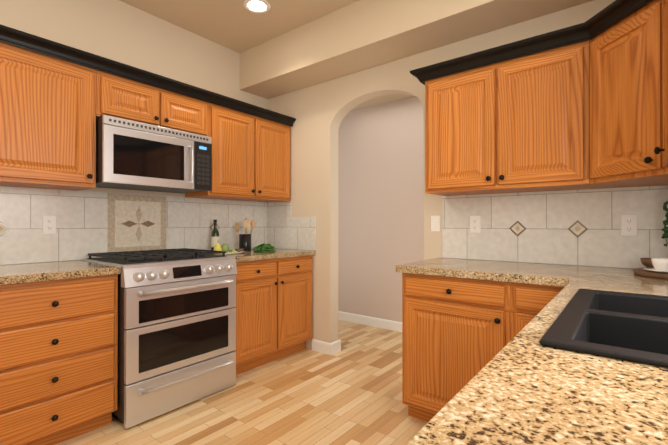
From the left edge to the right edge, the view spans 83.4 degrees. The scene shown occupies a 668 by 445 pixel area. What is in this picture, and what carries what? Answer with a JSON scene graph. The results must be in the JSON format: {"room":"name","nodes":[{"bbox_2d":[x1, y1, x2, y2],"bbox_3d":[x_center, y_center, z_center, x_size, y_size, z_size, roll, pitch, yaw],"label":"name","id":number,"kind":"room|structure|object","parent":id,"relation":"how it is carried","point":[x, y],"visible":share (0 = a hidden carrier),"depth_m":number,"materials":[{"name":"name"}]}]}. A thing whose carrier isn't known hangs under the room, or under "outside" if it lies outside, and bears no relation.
{"room":"kitchen","nodes":[
{"label":"kitchen","id":0,"kind":"room"},
{"bbox_2d":[0,0,267,264],"bbox_3d":[-2.283,-0.226,1.905,0.140,2.780,5.260,0,0,38],"label":"wall","id":1,"kind":"structure","parent":0,"point":[121,32],"depth_m":2.80,"materials":[{"name":"beige paint"}]},
{"bbox_2d":[0,42,95,190],"bbox_3d":[-1.759,-0.580,2.151,0.380,0.730,0.609,0,0,38],"label":"upper cabinet","id":2,"kind":"object","parent":1,"relation":"attached to","point":[47,122],"visible":0.98,"depth_m":2.10,"materials":[{"name":"brown wood"}]},
{"bbox_2d":[0,186,267,264],"bbox_3d":[-1.570,0.178,2.692,0.008,0.780,2.900,0,0,38],"label":"wall tile","id":3,"kind":"structure","parent":1,"relation":"attached to","point":[81,224],"depth_m":2.54,"materials":[{"name":"beige tile"}]},
{"bbox_2d":[0,221,9,236],"bbox_3d":[-1.953,0.037,2.192,0.006,0.101,0.101,0,0,38],"label":"diamond","id":4,"kind":"object","parent":3,"relation":"attached to","point":[4,228],"depth_m":2.20,"materials":[{"name":"beige tile"}]},
{"bbox_2d":[43,216,55,233],"bbox_3d":[-1.804,0.015,2.380,0.009,0.115,0.070,0,0,38],"label":"electrical outlet","id":5,"kind":"object","parent":3,"relation":"attached to","point":[49,224],"visible":1,"depth_m":2.38,"materials":[{"name":"white plastic"}]},
{"bbox_2d":[107,194,165,251],"bbox_3d":[-1.464,0.010,2.812,0.011,0.427,0.424,0,0,38],"label":"wall tile","id":6,"kind":"structure","parent":1,"relation":"attached to","point":[136,222],"depth_m":2.79,"materials":[{"name":"tile"}]},
{"bbox_2d":[96,70,207,135],"bbox_3d":[-1.330,-0.798,2.699,0.380,0.288,0.779,0,0,38],"label":"upper cabinet","id":7,"kind":"object","parent":1,"relation":"attached to","point":[123,98],"visible":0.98,"depth_m":2.54,"materials":[{"name":"brown wood"}]},
{"bbox_2d":[96,115,211,192],"bbox_3d":[-1.298,-0.445,2.661,0.458,0.405,0.746,0,0,38],"label":"microwave","id":8,"kind":"object","parent":7,"relation":"attached to","point":[132,155],"visible":1,"depth_m":2.49,"materials":[{"name":"grey metal"}]},
{"bbox_2d":[185,102,290,201],"bbox_3d":[-0.809,-0.574,3.362,0.380,0.730,0.905,0,0,38],"label":"upper cabinet","id":9,"kind":"object","parent":1,"relation":"attached to","point":[250,157],"visible":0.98,"depth_m":3.21,"materials":[{"name":"brown wood"}]},
{"bbox_2d":[0,24,295,126],"bbox_3d":[-1.278,-0.966,2.468,0.053,0.070,2.899,0,0,38],"label":"crown molding","id":10,"kind":"structure","parent":9,"relation":"attached to","point":[25,40],"depth_m":2.40,"materials":[{"name":"black wood"}]},
{"bbox_2d":[120,0,358,52],"bbox_3d":[-0.942,-1.682,0.786,3.640,0.120,5.140,0,0,38],"label":"ceiling","id":11,"kind":"structure","parent":0,"point":[235,26],"depth_m":2.93,"materials":[{"name":"beige paint"}]},
{"bbox_2d":[243,0,270,13],"bbox_3d":[-0.572,-1.606,2.782,0.200,0.009,0.200,0,0,38],"label":"recessed light","id":12,"kind":"object","parent":11,"relation":"in","point":[258,6],"visible":1,"depth_m":2.78,"materials":[{"name":"white"}]},
{"bbox_2d":[240,0,593,98],"bbox_3d":[0.534,-1.439,2.668,3.360,0.344,0.352,0,0,38],"label":"soffit","id":13,"kind":"structure","parent":11,"relation":"attached to","point":[357,36],"depth_m":2.75,"materials":[{"name":"beige paint"}]},
{"bbox_2d":[56,320,427,444],"bbox_3d":[-0.190,1.193,1.731,7.360,0.060,7.900,0,0,38],"label":"floor","id":14,"kind":"structure","parent":0,"point":[350,393],"depth_m":2.35,"materials":[{"name":"brown wood"}]},
{"bbox_2d":[0,274,117,444],"bbox_3d":[-1.641,0.727,2.067,0.658,0.875,0.614,0,0,38],"label":"base cabinet","id":15,"kind":"object","parent":14,"relation":"on","point":[58,359],"visible":0.96,"depth_m":1.90,"materials":[{"name":"brown wood"}]},
{"bbox_2d":[80,248,236,428],"bbox_3d":[-1.172,0.688,2.580,0.745,0.960,0.762,0,0,38],"label":"range","id":16,"kind":"object","parent":14,"relation":"on","point":[176,328],"visible":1,"depth_m":2.33,"materials":[{"name":"grey metal"}]},
{"bbox_2d":[234,255,311,374],"bbox_3d":[-0.697,0.734,3.270,0.658,0.875,0.902,0,0,38],"label":"base cabinet","id":17,"kind":"object","parent":14,"relation":"on","point":[273,307],"visible":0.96,"depth_m":3.05,"materials":[{"name":"brown wood"}]},
{"bbox_2d":[210,248,314,261],"bbox_3d":[-0.702,0.276,3.276,0.647,0.039,0.903,0,0,38],"label":"countertop","id":18,"kind":"structure","parent":17,"relation":"on","point":[251,255],"depth_m":3.09,"materials":[{"name":"stone"}]},
{"bbox_2d":[211,219,218,249],"bbox_3d":[-1.016,0.115,3.211,0.067,0.281,0.067,0,0,38],"label":"wine bottle","id":19,"kind":"object","parent":18,"relation":"on","point":[215,236],"visible":0.83,"depth_m":3.19,"materials":[{"name":"green glass"}]},
{"bbox_2d":[213,242,244,254],"bbox_3d":[-0.851,0.198,3.024,0.134,0.112,0.320,0,0,38],"label":"platter","id":20,"kind":"object","parent":18,"relation":"on","point":[222,247],"visible":0.9,"depth_m":2.98,"materials":[{"name":"food"}]},
{"bbox_2d":[236,218,255,250],"bbox_3d":[-0.798,0.103,3.412,0.137,0.305,0.149,0,0,38],"label":"utensil crock","id":21,"kind":"object","parent":18,"relation":"on","point":[245,241],"visible":0.9,"depth_m":3.36,"materials":[{"name":"black ceramic"}]},
{"bbox_2d":[252,243,275,252],"bbox_3d":[-0.602,0.217,3.286,0.175,0.076,0.240,0,0,38],"label":"parsley bunch","id":22,"kind":"object","parent":18,"relation":"on","point":[263,247],"visible":1,"depth_m":3.24,"materials":[{"name":"green plant"}]},
{"bbox_2d":[402,273,510,421],"bbox_3d":[0.807,0.728,2.246,0.593,0.875,0.658,0,0,38],"label":"base cabinet","id":23,"kind":"object","parent":14,"relation":"on","point":[456,335],"visible":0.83,"depth_m":2.03,"materials":[{"name":"brown wood"}]},
{"bbox_2d":[511,282,563,339],"bbox_3d":[1.161,0.727,1.968,0.302,0.875,0.658,0,0,38],"label":"base cabinet","id":24,"kind":"object","parent":14,"relation":"on","point":[529,302],"visible":0.04,"depth_m":1.79,"materials":[{"name":"brown wood"}]},
{"bbox_3d":[0.408,0.719,0.311,0.660,0.875,4.198,0,0,38],"label":"base cabinet","id":25,"kind":"object","parent":14,"relation":"on","visible":0},
{"bbox_2d":[396,258,583,285],"bbox_3d":[0.903,0.270,2.180,0.870,0.039,0.647,0,0,38],"label":"countertop","id":26,"kind":"structure","parent":25,"relation":"on","point":[517,272],"depth_m":2.04,"materials":[{"name":"stone"}]},
{"bbox_2d":[406,266,667,444],"bbox_3d":[0.412,0.261,0.310,0.647,0.039,4.197,0,0,38],"label":"countertop","id":27,"kind":"structure","parent":25,"relation":"on","point":[523,386],"depth_m":0.52,"materials":[{"name":"stone"}]},
{"bbox_2d":[539,289,667,367],"bbox_3d":[0.859,0.332,0.863,0.563,0.200,0.760,0,0,38],"label":"sink","id":28,"kind":"object","parent":27,"relation":"in","point":[632,327],"visible":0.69,"depth_m":0.93,"materials":[{"name":"black"}]},
{"bbox_2d":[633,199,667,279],"bbox_3d":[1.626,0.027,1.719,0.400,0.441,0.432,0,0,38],"label":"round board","id":29,"kind":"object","parent":27,"relation":"on","point":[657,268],"visible":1,"depth_m":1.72,"materials":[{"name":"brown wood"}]},
{"bbox_2d":[640,258,653,267],"bbox_3d":[1.565,0.202,1.816,0.132,0.050,0.132,0,0,38],"label":"bowl","id":30,"kind":"object","parent":29,"relation":"on","point":[647,262],"depth_m":1.81,"materials":[{"name":"brown wood"}]},
{"bbox_2d":[661,199,667,245],"bbox_3d":[1.710,0.017,1.774,0.247,0.420,0.241,0,0,38],"label":"plant","id":31,"kind":"object","parent":29,"relation":"on","point":[665,222],"depth_m":1.83,"materials":[{"name":"green plant"}]},
{"bbox_2d":[338,96,423,321],"bbox_3d":[1.316,-0.077,3.658,6.560,2.500,0.120,0,0,38],"label":"wall","id":32,"kind":"structure","parent":0,"point":[380,192],"depth_m":4.21,"materials":[{"name":"beige paint"}]},
{"bbox_2d":[338,311,401,331],"bbox_3d":[1.275,1.122,3.600,6.560,0.102,0.013,0,0,38],"label":"baseboard","id":33,"kind":"structure","parent":32,"relation":"attached to","point":[373,321],"depth_m":4.26,"materials":[{"name":"white wood"}]},
{"bbox_2d":[351,94,414,110],"bbox_3d":[1.035,-1.379,3.306,6.800,0.100,1.030,0,0,38],"label":"ceiling","id":34,"kind":"structure","parent":0,"point":[382,99],"depth_m":4.08,"materials":[{"name":"beige paint"}]},
{"bbox_2d":[268,0,643,349],"bbox_3d":[0.680,-0.221,2.848,3.360,2.780,0.120,0,0,38],"label":"wall","id":35,"kind":"structure","parent":0,"point":[319,112],"depth_m":3.35,"materials":[{"name":"beige paint"}]},
{"bbox_2d":[268,201,315,250],"bbox_3d":[-0.421,0.025,3.629,0.644,0.464,0.008,0,0,38],"label":"wall tile","id":36,"kind":"structure","parent":35,"relation":"attached to","point":[286,230],"depth_m":3.64,"materials":[{"name":"beige tile"}]},
{"bbox_2d":[312,339,340,354],"bbox_3d":[-0.071,1.121,3.435,0.220,0.102,0.153,0,0,38],"label":"baseboard","id":37,"kind":"structure","parent":35,"relation":"attached to","point":[327,348],"depth_m":3.37,"materials":[{"name":"white wood"}]},
{"bbox_2d":[431,216,439,231],"bbox_3d":[0.734,0.008,2.721,0.070,0.115,0.011,0,0,38],"label":"light switch","id":38,"kind":"object","parent":35,"relation":"attached to","point":[435,223],"visible":1,"depth_m":2.72,"materials":[{"name":"white plastic"}]},
{"bbox_2d":[425,40,593,195],"bbox_3d":[1.020,-0.555,2.263,0.879,0.728,0.380,0,0,38],"label":"upper cabinet","id":39,"kind":"object","parent":35,"relation":"attached to","point":[519,124],"visible":1,"depth_m":2.10,"materials":[{"name":"brown wood"}]},
{"bbox_2d":[442,185,667,268],"bbox_3d":[1.370,0.030,2.224,1.506,0.441,0.008,0,0,38],"label":"wall tile","id":40,"kind":"structure","parent":35,"relation":"attached to","point":[546,219],"depth_m":2.24,"materials":[{"name":"beige tile"}]},
{"bbox_2d":[470,216,479,232],"bbox_3d":[0.954,0.012,2.539,0.070,0.115,0.009,0,0,38],"label":"electrical outlet","id":41,"kind":"object","parent":40,"relation":"attached to","point":[474,224],"visible":1,"depth_m":2.54,"materials":[{"name":"white plastic"}]},
{"bbox_2d":[509,221,525,235],"bbox_3d":[1.163,0.038,2.377,0.101,0.101,0.006,0,0,38],"label":"diamond","id":42,"kind":"object","parent":40,"relation":"attached to","point":[517,228],"visible":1,"depth_m":2.38,"materials":[{"name":"beige tile"}]},
{"bbox_2d":[568,220,587,237],"bbox_3d":[1.415,0.037,2.179,0.101,0.101,0.006,0,0,38],"label":"diamond","id":43,"kind":"object","parent":40,"relation":"attached to","point":[577,228],"visible":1,"depth_m":2.18,"materials":[{"name":"beige tile"}]},
{"bbox_2d":[621,215,636,235],"bbox_3d":[1.599,0.015,2.034,0.070,0.115,0.009,0,0,38],"label":"electrical outlet","id":44,"kind":"object","parent":40,"relation":"attached to","point":[628,225],"visible":1,"depth_m":2.03,"materials":[{"name":"white plastic"}]},
{"bbox_3d":[0.472,-0.237,-0.254,0.140,2.780,5.260,0,0,38],"label":"wall","id":45,"kind":"structure","parent":0,"visible":0},
{"bbox_2d":[589,0,667,188],"bbox_3d":[1.534,-0.558,1.711,0.607,0.728,0.614,0,0,38],"label":"upper cabinet","id":46,"kind":"object","parent":45,"relation":"attached to","point":[626,127],"visible":0.98,"depth_m":1.66,"materials":[{"name":"brown wood"}]},
{"bbox_2d":[410,0,651,84],"bbox_3d":[1.010,-0.944,1.816,1.561,0.070,1.102,0,0,38],"label":"crown molding","id":47,"kind":"structure","parent":46,"relation":"attached to","point":[610,15],"depth_m":1.98,"materials":[{"name":"black wood"}]},
{"bbox_2d":[654,0,667,166],"bbox_3d":[1.308,-0.560,1.238,0.380,0.728,0.420,0,0,38],"label":"upper cabinet","id":48,"kind":"object","parent":45,"relation":"attached to","point":[657,150],"visible":0.98,"depth_m":1.40,"materials":[{"name":"brown wood"}]},
{"bbox_3d":[-2.019,0.725,1.585,0.658,0.875,0.608,0,0,38],"label":"base cabinet","id":49,"kind":"object","parent":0,"visible":0},
{"bbox_2d":[0,260,120,284],"bbox_3d":[-1.833,0.268,1.833,0.647,0.039,1.225,0,0,38],"label":"countertop","id":50,"kind":"structure","parent":49,"relation":"on","point":[28,273],"depth_m":1.99,"materials":[{"name":"stone"}]}
]}

